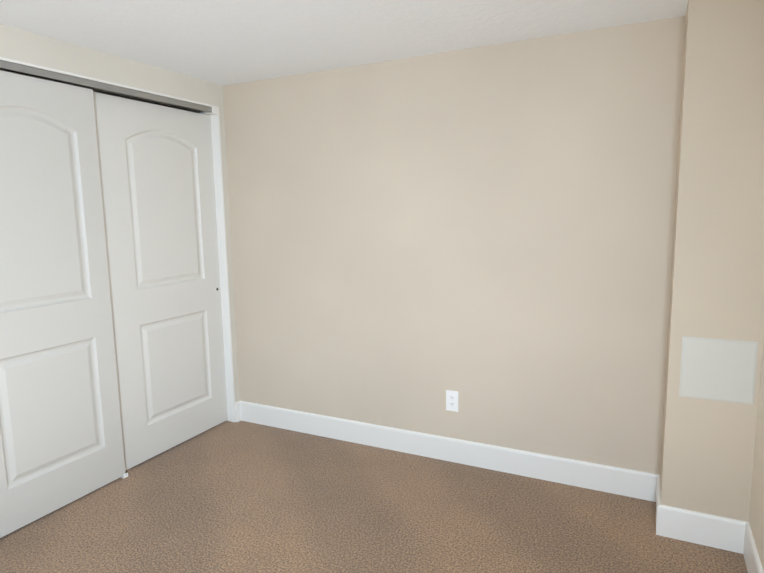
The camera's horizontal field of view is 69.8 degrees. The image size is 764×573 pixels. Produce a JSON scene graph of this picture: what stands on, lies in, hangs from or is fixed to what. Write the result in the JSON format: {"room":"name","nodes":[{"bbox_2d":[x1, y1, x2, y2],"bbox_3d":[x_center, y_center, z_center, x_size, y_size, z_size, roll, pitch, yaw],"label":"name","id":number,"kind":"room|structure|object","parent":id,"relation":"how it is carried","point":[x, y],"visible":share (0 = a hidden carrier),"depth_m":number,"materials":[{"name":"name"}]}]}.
{"room":"empty bedroom","nodes":[
{"label":"empty bedroom","id":0,"kind":"room"},
{"bbox_2d":[0,24,218,106],"bbox_3d":[-1.573,-1.215,3.054,0.120,0.150,1.726,3,9,26],"label":"wall","id":1,"kind":"structure","parent":0,"point":[16,44],"depth_m":2.98,"materials":[{"name":"beige paint"}]},
{"bbox_2d":[0,60,211,111],"bbox_3d":[-1.582,-1.108,3.046,0.106,0.035,1.652,3,9,26],"label":"track","id":2,"kind":"object","parent":1,"relation":"attached to","point":[16,68],"visible":0.98,"depth_m":3.01,"materials":[{"name":"silver metal"}]},
{"bbox_2d":[0,70,125,537],"bbox_3d":[-1.740,0.077,2.799,0.037,2.222,0.765,3,9,26],"label":"closet door","id":3,"kind":"structure","parent":2,"relation":"hanging from","point":[61,441],"depth_m":2.83,"materials":[{"name":"grey wood"}]},
{"bbox_2d":[93,92,227,470],"bbox_3d":[-1.407,-0.034,3.566,0.037,2.222,0.950,3,9,26],"label":"closet door","id":4,"kind":"structure","parent":2,"relation":"hanging from","point":[157,186],"depth_m":3.52,"materials":[{"name":"white wood"}]},
{"bbox_2d":[0,57,235,421],"bbox_3d":[-1.552,-0.006,3.220,0.122,2.290,1.726,3,9,26],"label":"door frame","id":5,"kind":"structure","parent":1,"relation":"attached to","point":[221,234],"depth_m":3.92,"materials":[{"name":"white wood"}]},
{"bbox_2d":[93,90,147,102],"bbox_3d":[-2.285,-0.091,3.378,0.100,2.440,2.178,3,9,26],"label":"wall","id":6,"kind":"structure","parent":0,"point":[120,96],"depth_m":3.94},
{"bbox_2d":[217,84,239,402],"bbox_3d":[-1.160,-0.196,3.998,0.120,2.440,0.052,3,9,26],"label":"wall","id":7,"kind":"structure","parent":0,"point":[228,231],"depth_m":3.95,"materials":[{"name":"beige paint"}]},
{"bbox_2d":[200,107,217,114],"bbox_3d":[-1.204,-1.216,3.801,0.122,0.042,0.051,3,9,26],"label":"door frame","id":8,"kind":"object","parent":7,"relation":"attached to","point":[214,111],"visible":0.52,"depth_m":3.78,"materials":[{"name":"white wood"}]},
{"bbox_2d":[0,0,687,85],"bbox_3d":[-1.096,-1.081,1.104,4.150,0.100,5.140,3,9,26],"label":"ceiling","id":9,"kind":"structure","parent":0,"point":[224,42],"depth_m":2.64,"materials":[{"name":"white paint"}]},
{"bbox_2d":[0,421,747,572],"bbox_3d":[-1.054,1.435,1.449,4.150,0.100,5.140,3,9,26],"label":"floor","id":10,"kind":"structure","parent":0,"point":[236,497],"depth_m":2.77,"materials":[{"name":"carpet"}]},
{"bbox_2d":[148,16,685,474],"bbox_3d":[0.039,-0.148,3.502,4.150,2.440,0.120,3,9,26],"label":"wall","id":11,"kind":"structure","parent":0,"point":[486,233],"depth_m":3.18,"materials":[{"name":"beige paint"}]},
{"bbox_2d":[235,401,660,500],"bbox_3d":[0.187,1.005,3.506,2.839,0.150,0.040,3,9,26],"label":"baseboard","id":12,"kind":"structure","parent":11,"relation":"attached to","point":[594,476],"depth_m":3.35,"materials":[{"name":"white wood"}]},
{"bbox_2d":[446,390,457,411],"bbox_3d":[0.431,0.702,3.359,0.080,0.130,0.007,3,9,26],"label":"duplex electrical outlet","id":13,"kind":"object","parent":11,"relation":"attached to","point":[451,400],"visible":1,"depth_m":3.36,"materials":[{"name":"white plastic"}]},
{"bbox_2d":[660,0,763,521],"bbox_3d":[1.534,-0.038,2.519,0.351,2.440,0.326,3,9,26],"label":"wall","id":14,"kind":"structure","parent":0,"point":[716,292],"depth_m":2.36,"materials":[{"name":"beige paint"}]},
{"bbox_2d":[651,497,741,552],"bbox_3d":[1.454,1.117,2.536,0.325,0.150,0.014,3,9,26],"label":"baseboard","id":15,"kind":"structure","parent":14,"relation":"attached to","point":[720,532],"depth_m":2.53,"materials":[{"name":"white wood"}]},
{"bbox_2d":[679,336,757,404],"bbox_3d":[1.481,0.369,2.417,0.285,0.280,0.006,3,9,26],"label":"access hatch","id":16,"kind":"object","parent":14,"relation":"attached to","point":[718,369],"visible":1,"depth_m":2.41,"materials":[{"name":"grey paint"}]},
{"bbox_2d":[749,339,763,571],"bbox_3d":[0.704,0.277,0.333,0.120,2.440,5.020,3,9,26],"label":"wall","id":17,"kind":"structure","parent":0,"point":[756,518],"depth_m":2.29,"materials":[{"name":"beige paint"}]},
{"bbox_2d":[739,521,763,572],"bbox_3d":[0.618,1.421,0.427,0.014,0.150,4.574,3,9,26],"label":"baseboard","id":18,"kind":"structure","parent":17,"relation":"attached to","point":[747,546],"depth_m":2.34,"materials":[{"name":"white wood"}]}
]}

